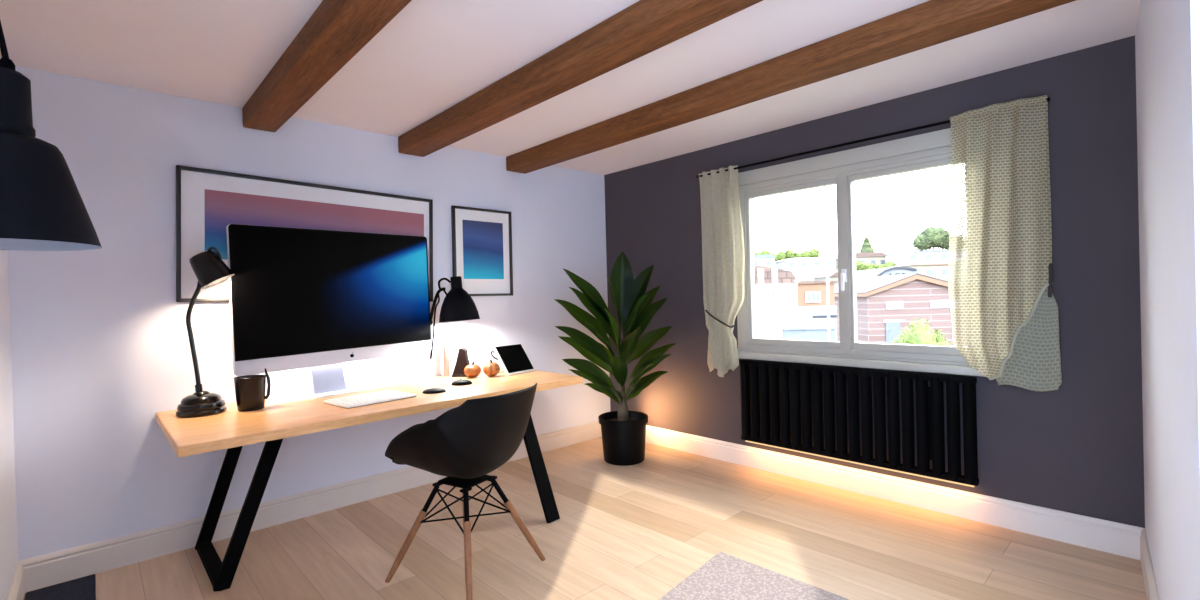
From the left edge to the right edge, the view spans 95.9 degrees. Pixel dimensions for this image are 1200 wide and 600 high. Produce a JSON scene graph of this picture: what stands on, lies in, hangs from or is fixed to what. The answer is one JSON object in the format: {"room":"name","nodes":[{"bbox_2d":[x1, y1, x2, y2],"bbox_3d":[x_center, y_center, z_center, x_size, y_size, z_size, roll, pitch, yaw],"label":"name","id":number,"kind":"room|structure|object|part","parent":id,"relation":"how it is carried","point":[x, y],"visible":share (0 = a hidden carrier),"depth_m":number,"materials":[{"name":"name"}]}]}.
{"room":"home office","nodes":[
{"label":"home office","id":0,"kind":"room"},
{"bbox_2d":[0,250,17,599],"bbox_3d":[-0.948,0.100,0.429,0.250,2.450,5.450,-2,1,-43],"label":"wall","id":1,"kind":"structure","parent":0,"point":[8,511],"depth_m":2.29,"materials":[{"name":"white paint"}]},
{"bbox_2d":[7,561,24,599],"bbox_3d":[-1.614,1.262,1.373,0.018,0.150,3.130,-2,1,-43],"label":"baseboard","id":2,"kind":"structure","parent":1,"relation":"attached to","point":[17,591],"depth_m":2.37,"materials":[{"name":"white paint"}]},
{"bbox_2d":[8,66,610,560],"bbox_3d":[-1.411,0.090,3.906,4.340,2.450,0.250,-2,1,-43],"label":"wall","id":3,"kind":"structure","parent":0,"point":[100,345],"depth_m":2.90,"materials":[{"name":"white paint"}]},
{"bbox_2d":[176,165,432,301],"bbox_3d":[-1.743,-0.356,3.405,1.460,0.735,0.030,0,-1,-43],"label":"framed picture","id":4,"kind":"object","parent":3,"relation":"attached to","point":[208,201],"visible":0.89,"depth_m":3.19},
{"bbox_2d":[205,189,423,259],"bbox_3d":[-1.721,-0.421,3.429,1.275,0.385,0.002,0,-1,-43],"label":"print","id":5,"kind":"object","parent":4,"relation":"attached to","point":[223,207],"depth_m":3.30},
{"bbox_2d":[20,421,601,592],"bbox_3d":[-1.288,1.238,3.816,3.840,0.150,0.018,-2,1,-43],"label":"baseboard","id":6,"kind":"structure","parent":3,"relation":"attached to","point":[50,569],"depth_m":3.05,"materials":[{"name":"white paint"}]},
{"bbox_2d":[430,276,479,358],"bbox_3d":[-1.021,0.127,3.850,0.294,0.587,0.361,-2,1,-43],"label":"lamp","id":7,"kind":"object","parent":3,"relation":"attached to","point":[458,305],"visible":0.95,"depth_m":3.75,"materials":[{"name":"black metal"}]},
{"bbox_3d":[-1.159,0.189,3.840,0.041,0.470,0.173,-2,0,-40],"label":"cord","id":8,"kind":"part","parent":7,"relation":"part of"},
{"bbox_3d":[-1.156,0.040,3.817,0.053,0.253,0.227,-2,1,-43],"label":"arm","id":9,"kind":"part","parent":7,"relation":"part of"},
{"bbox_3d":[-0.996,-0.007,3.824,0.285,0.321,0.285,-2,1,-43],"label":"lamp shade","id":10,"kind":"part","parent":7,"relation":"part of","materials":[{"name":"black metal"}]},
{"bbox_2d":[451,205,512,295],"bbox_3d":[-0.903,-0.368,4.194,0.515,0.675,0.030,-1,0,-43],"label":"framed picture","id":11,"kind":"object","parent":3,"relation":"attached to","point":[481,238],"visible":0.83,"depth_m":4.19},
{"bbox_2d":[462,220,503,278],"bbox_3d":[-0.902,-0.386,4.199,0.357,0.448,0.002,-2,1,-43],"label":"print","id":12,"kind":"object","parent":11,"relation":"attached to","point":[482,240],"depth_m":4.19},
{"bbox_2d":[0,0,1140,174],"bbox_3d":[0.419,-1.297,1.912,4.340,0.250,5.700,-2,1,-43],"label":"ceiling","id":13,"kind":"structure","parent":0,"point":[432,56],"depth_m":2.55,"materials":[{"name":"paint"}]},
{"bbox_2d":[0,20,101,250],"bbox_3d":[-1.036,-0.610,0.907,0.272,1.035,0.266,-2,1,-43],"label":"pendant lamp","id":14,"kind":"object","parent":13,"relation":"hanging from","point":[42,207],"visible":1,"depth_m":0.89,"materials":[{"name":"black metal"}]},
{"bbox_3d":[-1.091,-0.761,0.908,0.174,0.728,0.009,-2,0,0],"label":"cord","id":15,"kind":"part","parent":14,"relation":"part of","materials":[{"name":"black"}]},
{"bbox_3d":[-1.001,-0.185,0.912,0.235,0.184,0.235,-2,1,-43],"label":"lamp shade","id":16,"kind":"part","parent":14,"relation":"part of","materials":[{"name":"black metal"}]},
{"bbox_2d":[242,0,411,131],"bbox_3d":[-0.264,-1.092,1.332,0.170,0.118,5.100,-2,1,-43],"label":"ceiling beam","id":17,"kind":"structure","parent":13,"relation":"attached to","point":[337,30],"depth_m":2.27,"materials":[{"name":"brown wood"}]},
{"bbox_2d":[398,0,762,156],"bbox_3d":[0.410,-1.114,1.966,0.190,0.118,5.100,-2,1,-43],"label":"ceiling beam","id":18,"kind":"structure","parent":13,"relation":"attached to","point":[643,27],"depth_m":2.44,"materials":[{"name":"brown wood"}]},
{"bbox_2d":[506,0,1075,173],"bbox_3d":[1.054,-1.135,2.572,0.190,0.118,5.100,-2,1,-43],"label":"ceiling beam","id":19,"kind":"structure","parent":13,"relation":"attached to","point":[932,22],"depth_m":2.58,"materials":[{"name":"brown wood"}]},
{"bbox_2d":[23,437,1146,599],"bbox_3d":[0.491,1.377,1.929,4.340,0.200,5.700,-2,1,-43],"label":"floor","id":20,"kind":"structure","parent":0,"point":[637,531],"depth_m":2.79,"materials":[{"name":"brown wood"}]},
{"bbox_2d":[24,574,95,599],"bbox_3d":[-2.191,1.343,2.182,0.235,0.006,1.100,-2,1,-43],"label":"floor mat","id":21,"kind":"object","parent":20,"relation":"on","point":[83,588],"visible":1,"depth_m":2.50,"materials":[{"name":"grey fabric"}]},
{"bbox_2d":[155,368,582,590],"bbox_3d":[-1.110,0.939,3.171,2.220,0.768,1.186,-2,1,-43],"label":"desk","id":22,"kind":"object","parent":20,"relation":"on","point":[281,417],"visible":0.82,"depth_m":2.76,"materials":[{"name":"brown wood"}]},
{"bbox_2d":[176,246,234,417],"bbox_3d":[-2.025,0.155,2.784,0.269,0.853,0.212,-2,0,-25],"label":"desk lamp","id":23,"kind":"object","parent":22,"relation":"on","point":[209,268],"visible":1,"depth_m":2.73,"materials":[{"name":"black metal"}]},
{"bbox_3d":[-2.071,0.167,2.772,0.092,0.573,0.020,-2,0,0],"label":"stem","id":24,"kind":"part","parent":23,"relation":"part of","materials":[{"name":"black metal"}]},
{"bbox_2d":[195,384,202,391],"bbox_3d":[-2.055,0.458,2.774,0.035,0.052,0.034,-2,1,-43],"label":"socket","id":25,"kind":"object","parent":23,"relation":"attached to","point":[198,387],"depth_m":2.76,"materials":[{"name":"black metal"}]},
{"bbox_3d":[-1.981,-0.157,2.770,0.188,0.197,0.158,-2,1,-43],"label":"lamp shade","id":26,"kind":"part","parent":23,"relation":"part of","materials":[{"name":"black metal"}]},
{"bbox_3d":[-1.964,-0.240,2.757,0.064,0.065,0.020,-2,0,-14],"label":"shade handle","id":27,"kind":"part","parent":23,"relation":"part of","materials":[{"name":"black metal"}]},
{"bbox_3d":[-1.942,1.317,2.711,0.060,0.040,0.590,-2,1,-43],"label":"foot rail","id":28,"kind":"part","parent":22,"relation":"part of","materials":[{"name":"black metal"}]},
{"bbox_3d":[-2.067,0.982,2.984,0.286,0.733,0.036,-2,0,-36],"label":"leg","id":29,"kind":"part","parent":22,"relation":"part of","materials":[{"name":"black metal"}]},
{"bbox_3d":[-1.645,0.974,2.550,0.312,0.735,0.041,-2,0,-29],"label":"leg","id":30,"kind":"part","parent":22,"relation":"part of","materials":[{"name":"black metal"}]},
{"bbox_2d":[233,368,270,411],"bbox_3d":[-1.840,0.470,2.850,0.150,0.213,0.150,-1,0,34],"label":"mug","id":31,"kind":"object","parent":22,"relation":"on","point":[250,390],"visible":1,"depth_m":2.80,"materials":[{"name":"black ceramic"}]},
{"bbox_3d":[-1.767,0.445,2.873,0.033,0.167,0.019,-2,0,-26],"label":"handle","id":32,"kind":"part","parent":31,"relation":"part of","materials":[{"name":"black ceramic"}]},
{"bbox_2d":[226,224,430,398],"bbox_3d":[-1.575,0.065,3.347,0.189,1.001,1.234,-1,0,37],"label":"monitor","id":33,"kind":"object","parent":22,"relation":"on","point":[318,300],"visible":1,"depth_m":3.25,"materials":[{"name":"silver metal"}]},
{"bbox_2d":[323,390,416,408],"bbox_3d":[-1.287,0.551,3.039,0.285,0.018,0.400,-1,0,40],"label":"keyboard","id":34,"kind":"object","parent":22,"relation":"on","point":[353,401],"visible":1,"depth_m":2.98,"materials":[{"name":"white plastic"}]},
{"bbox_3d":[-1.287,0.559,3.039,0.281,0.002,0.396,-1,0,40],"label":"plate","id":35,"kind":"part","parent":34,"relation":"part of","materials":[{"name":"white plastic"}]},
{"bbox_2d":[422,388,445,393],"bbox_3d":[-0.993,0.540,3.234,0.141,0.022,0.105,-2,0,-5],"label":"dish","id":36,"kind":"object","parent":22,"relation":"on","point":[431,390],"visible":1,"depth_m":3.20,"materials":[{"name":"black ceramic"}]},
{"bbox_2d":[443,335,449,376],"bbox_3d":[-1.107,0.402,3.898,0.043,0.297,0.043,-2,1,-43],"label":"candle","id":37,"kind":"object","parent":22,"relation":"on","point":[445,337],"visible":1,"depth_m":3.88,"materials":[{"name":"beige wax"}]},
{"bbox_2d":[452,348,469,376],"bbox_3d":[-0.995,0.447,3.885,0.125,0.200,0.090,-2,0,0],"label":"candle holder","id":38,"kind":"object","parent":22,"relation":"on","point":[462,361],"visible":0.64,"depth_m":3.85,"materials":[{"name":"brown wood"}]},
{"bbox_2d":[451,378,471,385],"bbox_3d":[-0.898,0.529,3.515,0.132,0.035,0.120,-2,0,-1],"label":"computer mouse","id":39,"kind":"object","parent":22,"relation":"on","point":[461,382],"visible":1,"depth_m":3.48,"materials":[{"name":"black plastic"}]},
{"bbox_2d":[464,362,480,377],"bbox_3d":[-0.897,0.490,3.809,0.103,0.110,0.133,-1,0,30],"label":"pumpkin","id":40,"kind":"object","parent":22,"relation":"on","point":[473,370],"visible":1,"depth_m":3.77,"materials":[{"name":"orange ceramic"}]},
{"bbox_2d":[483,359,499,376],"bbox_3d":[-0.770,0.482,3.836,0.118,0.119,0.137,-2,0,-16],"label":"pumpkin","id":41,"kind":"object","parent":22,"relation":"on","point":[490,369],"visible":1,"depth_m":3.79,"materials":[{"name":"orange ceramic"}]},
{"bbox_2d":[491,343,534,375],"bbox_3d":[-0.660,0.434,3.977,0.209,0.207,0.312,-1,0,37],"label":"tablet","id":42,"kind":"object","parent":22,"relation":"on","point":[513,358],"visible":0.98,"depth_m":3.96,"materials":[{"name":"white plastic"}]},
{"bbox_3d":[-0.388,0.936,3.249,0.319,0.726,0.082,-1,0,41],"label":"leg","id":43,"kind":"part","parent":22,"relation":"part of","materials":[{"name":"black metal"}]},
{"bbox_2d":[385,383,544,599],"bbox_3d":[-0.628,0.862,2.592,0.621,0.891,0.663,-1,0,31],"label":"armchair","id":44,"kind":"object","parent":20,"relation":"on","point":[469,441],"visible":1,"depth_m":2.39,"materials":[{"name":"black plastic"}]},
{"bbox_3d":[-0.909,1.154,2.542,0.198,0.324,0.032,-2,0,-13],"label":"leg","id":45,"kind":"part","parent":44,"relation":"part of","materials":[{"name":"brown wood"}]},
{"bbox_3d":[-0.648,0.863,2.604,0.190,0.014,0.170,-1,0,31],"label":"seat mount","id":46,"kind":"part","parent":44,"relation":"part of","materials":[{"name":"black metal"}]},
{"bbox_3d":[-0.569,1.146,2.339,0.032,0.324,0.198,-2,0,-15],"label":"leg","id":47,"kind":"part","parent":44,"relation":"part of","materials":[{"name":"brown wood"}]},
{"bbox_3d":[-0.372,1.139,2.671,0.198,0.324,0.032,-2,0,-13],"label":"leg","id":48,"kind":"part","parent":44,"relation":"part of","materials":[{"name":"brown wood"}]},
{"bbox_2d":[554,251,675,465],"bbox_3d":[0.133,0.441,4.272,0.724,1.660,0.843,-2,1,-43],"label":"potted plant","id":49,"kind":"object","parent":20,"relation":"on","point":[623,431],"visible":1,"depth_m":4.27,"materials":[{"name":"green plant"}]},
{"bbox_3d":[0.189,1.095,4.307,0.396,0.350,0.396,-2,1,-43],"label":"pot","id":50,"kind":"part","parent":49,"relation":"part of","materials":[{"name":"black plastic"}]},
{"bbox_3d":[0.175,0.571,4.303,0.088,0.801,0.087,-2,1,-43],"label":"stem","id":51,"kind":"part","parent":49,"relation":"part of","materials":[{"name":"plant"}]},
{"bbox_2d":[659,552,849,599],"bbox_3d":[0.568,1.271,1.680,1.517,0.010,1.461,-2,1,-43],"label":"rug","id":52,"kind":"object","parent":20,"relation":"on","point":[724,576],"visible":1,"depth_m":2.39,"materials":[{"name":"beige carpet"}]},
{"bbox_2d":[604,35,1144,527],"bbox_3d":[2.030,0.002,3.231,0.250,2.450,5.450,-2,1,-43],"label":"wall","id":53,"kind":"structure","parent":0,"point":[1076,447],"depth_m":2.81,"materials":[{"name":"grey paint"}]},
{"bbox_2d":[738,128,950,190],"bbox_3d":[1.558,-0.890,3.494,0.035,0.135,1.617,-2,1,-43],"label":"roller shutter box","id":54,"kind":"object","parent":53,"relation":"attached to","point":[934,143],"depth_m":3.43,"materials":[{"name":"white plastic"}]},
{"bbox_2d":[737,153,966,361],"bbox_3d":[1.589,-0.251,3.524,0.129,1.265,1.595,-2,1,-43],"label":"window","id":55,"kind":"structure","parent":53,"relation":"in","point":[848,344],"depth_m":3.51,"materials":[{"name":"white plastic"}]},
{"bbox_3d":[1.357,-0.234,3.799,0.060,1.160,0.746,-2,1,-43],"label":"sash","id":56,"kind":"part","parent":55,"relation":"part of","materials":[{"name":"white plastic"}]},
{"bbox_3d":[1.568,-0.130,3.489,0.045,0.140,0.030,-2,1,-43],"label":"handle","id":57,"kind":"part","parent":55,"relation":"part of","materials":[{"name":"white plastic"}]},
{"bbox_3d":[1.856,-0.244,3.269,0.060,1.160,0.727,-2,1,-43],"label":"sash","id":58,"kind":"part","parent":55,"relation":"part of","materials":[{"name":"white plastic"}]},
{"bbox_2d":[739,359,978,486],"bbox_3d":[1.562,0.732,3.487,0.110,0.606,1.465,-2,1,-43],"label":"radiator","id":59,"kind":"object","parent":53,"relation":"attached to","point":[763,412],"visible":1,"depth_m":3.33,"materials":[{"name":"black metal"}]},
{"bbox_2d":[737,349,985,376],"bbox_3d":[1.573,0.390,3.493,0.075,0.065,1.670,-2,1,-43],"label":"windowsill","id":60,"kind":"structure","parent":53,"relation":"attached to","point":[931,366],"depth_m":3.37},
{"bbox_2d":[696,97,1049,177],"bbox_3d":[1.519,-0.965,3.475,0.114,0.051,2.138,-2,1,-43],"label":"curtain rod","id":61,"kind":"object","parent":53,"relation":"attached to","point":[1048,98],"visible":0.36,"depth_m":3.38,"materials":[{"name":"metal"}]},
{"bbox_2d":[698,165,744,376],"bbox_3d":[0.913,-0.198,4.055,0.069,1.570,0.395,-2,1,-43],"label":"curtain","id":62,"kind":"object","parent":61,"relation":"hanging from","point":[723,253],"visible":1,"depth_m":4.07,"materials":[{"name":"beige fabric"}]},
{"bbox_3d":[1.487,-0.975,3.445,0.015,0.016,2.100,-2,1,-43],"label":"rod","id":63,"kind":"part","parent":61,"relation":"part of","materials":[{"name":"black metal"}]},
{"bbox_2d":[948,95,1061,391],"bbox_3d":[2.072,-0.273,2.800,0.458,1.477,0.170,-1,0,32],"label":"curtain","id":64,"kind":"object","parent":61,"relation":"hanging from","point":[1004,307],"visible":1,"depth_m":2.78,"materials":[{"name":"beige fabric"}]},
{"bbox_2d":[645,425,1142,559],"bbox_3d":[1.322,1.168,3.829,0.018,0.150,3.575,-2,1,-43],"label":"baseboard","id":65,"kind":"structure","parent":53,"relation":"attached to","point":[1116,538],"depth_m":3.17,"materials":[{"name":"white paint"}]},
{"bbox_2d":[1135,0,1199,599],"bbox_3d":[1.925,0.014,1.785,0.120,2.450,1.900,-1,0,42],"label":"wall","id":66,"kind":"structure","parent":0,"point":[1167,34],"depth_m":1.50,"materials":[{"name":"white paint"}]},
{"bbox_2d":[1140,528,1159,599],"bbox_3d":[1.905,1.165,1.839,0.018,0.150,1.900,-1,0,42],"label":"baseboard","id":67,"kind":"structure","parent":66,"relation":"attached to","point":[1151,589],"depth_m":2.24,"materials":[{"name":"white paint"}]},
{"label":"outside","id":68,"kind":"structure","parent":0,"visible":0},
{"bbox_2d":[797,249,947,280],"bbox_3d":[62.779,-4.248,84.748,199.400,11.847,110.000,-2,1,-43],"label":"hillside","id":69,"kind":"structure","parent":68,"point":[836,269],"depth_m":59.73,"materials":[{"name":"green plant"}]},
{"bbox_2d":[755,254,775,267],"bbox_3d":[18.215,-2.764,62.480,2.917,4.547,5.150,-2,0,3],"label":"house","id":70,"kind":"structure","parent":69,"relation":"on","point":[768,260],"depth_m":59.99,"materials":[{"name":"white"}]},
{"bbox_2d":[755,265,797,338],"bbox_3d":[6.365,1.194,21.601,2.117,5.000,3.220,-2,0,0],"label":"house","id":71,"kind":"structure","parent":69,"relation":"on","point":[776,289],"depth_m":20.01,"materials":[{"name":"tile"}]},
{"bbox_2d":[755,248,820,261],"bbox_3d":[24.427,-5.726,71.365,9.154,2.224,1.849,-2,0,1],"label":"hedge","id":72,"kind":"object","parent":69,"relation":"on","point":[790,253],"visible":0.57,"depth_m":70.86,"materials":[{"name":"green plant"}]},
{"bbox_2d":[775,257,834,279],"bbox_3d":[23.354,-2.917,62.427,5.817,3.614,5.150,-2,0,0],"label":"house","id":73,"kind":"structure","parent":69,"relation":"on","point":[810,267],"depth_m":60.01,"materials":[{"name":"white"}]},
{"bbox_2d":[781,327,836,340],"bbox_3d":[7.354,2.282,19.002,1.800,2.595,0.330,-2,0,4],"label":"wall","id":74,"kind":"structure","parent":69,"relation":"on","point":[821,333],"depth_m":18.87,"materials":[{"name":"white"}]},
{"bbox_2d":[797,281,836,340],"bbox_3d":[9.467,1.343,25.910,2.110,4.480,4.200,-2,0,0],"label":"house","id":75,"kind":"structure","parent":69,"relation":"on","point":[811,295],"depth_m":23.90,"materials":[{"name":"ceramic"}]},
{"bbox_2d":[814,272,837,284],"bbox_3d":[23.602,-1.385,53.689,3.341,2.579,4.150,-2,0,0],"label":"house","id":76,"kind":"structure","parent":69,"relation":"on","point":[832,276],"depth_m":52.72,"materials":[{"name":"tile"}]},
{"bbox_2d":[824,186,830,340],"bbox_3d":[3.807,0.518,9.002,0.052,6.650,0.052,-2,1,-43],"label":"utility pole","id":77,"kind":"object","parent":69,"relation":"on","point":[825,187],"visible":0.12,"depth_m":8.98,"materials":[{"name":"paint"}]},
{"bbox_2d":[832,252,886,267],"bbox_3d":[29.684,-3.891,62.438,4.828,2.807,5.150,-2,0,0],"label":"house","id":78,"kind":"structure","parent":69,"relation":"on","point":[877,258],"depth_m":60.01,"materials":[{"name":"tile"}]},
{"bbox_2d":[858,237,874,252],"bbox_3d":[34.438,-6.615,69.960,1.979,3.177,2.026,-2,1,-43],"label":"tree","id":79,"kind":"object","parent":69,"relation":"on","point":[866,245],"visible":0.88,"depth_m":69.57,"materials":[{"name":"green plant"}]},
{"bbox_2d":[856,260,895,270],"bbox_3d":[27.744,-3.167,55.607,5.460,1.995,1.569,-2,0,1],"label":"hedge","id":80,"kind":"object","parent":69,"relation":"on","point":[859,265],"visible":0.38,"depth_m":55.23,"materials":[{"name":"green plant"}]},
{"bbox_2d":[835,266,916,284],"bbox_3d":[22.478,-0.338,44.955,4.160,4.520,6.150,-2,0,0],"label":"building","id":81,"kind":"structure","parent":69,"relation":"on","point":[891,270],"depth_m":42.02,"materials":[{"name":"stone"}]},
{"bbox_2d":[834,273,953,345],"bbox_3d":[17.786,0.907,33.336,6.359,4.810,7.270,-2,0,0],"label":"house","id":82,"kind":"structure","parent":69,"relation":"on","point":[887,304],"depth_m":29.97,"materials":[{"name":"brick"}]},
{"bbox_3d":[16.227,2.301,30.008,0.800,2.150,0.150,-2,0,0],"label":"door","id":83,"kind":"part","parent":82,"relation":"part of","materials":[{"name":"white"}]},
{"bbox_2d":[885,250,948,265],"bbox_3d":[35.058,-3.835,56.929,8.149,2.477,4.150,-2,0,1],"label":"house","id":84,"kind":"structure","parent":69,"relation":"on","point":[932,256],"depth_m":55.05,"materials":[{"name":"white"}]},
{"bbox_2d":[886,263,947,279],"bbox_3d":[29.359,-1.846,49.901,4.472,2.758,4.150,-2,0,1],"label":"house","id":85,"kind":"structure","parent":69,"relation":"on","point":[940,270],"depth_m":47.97,"materials":[{"name":"ceramic"}]},
{"bbox_2d":[891,317,953,345],"bbox_3d":[8.306,2.065,14.004,1.702,3.252,1.192,-2,0,-11],"label":"bush","id":86,"kind":"object","parent":69,"relation":"on","point":[916,335],"visible":0.19,"depth_m":13.82,"materials":[{"name":"green plant"}]},
{"bbox_2d":[911,224,949,250],"bbox_3d":[37.823,-6.527,60.006,6.341,4.072,3.130,-2,0,-2],"label":"tree","id":87,"kind":"object","parent":69,"relation":"on","point":[928,238],"visible":0.66,"depth_m":59.26,"materials":[{"name":"green plant"}]}
]}

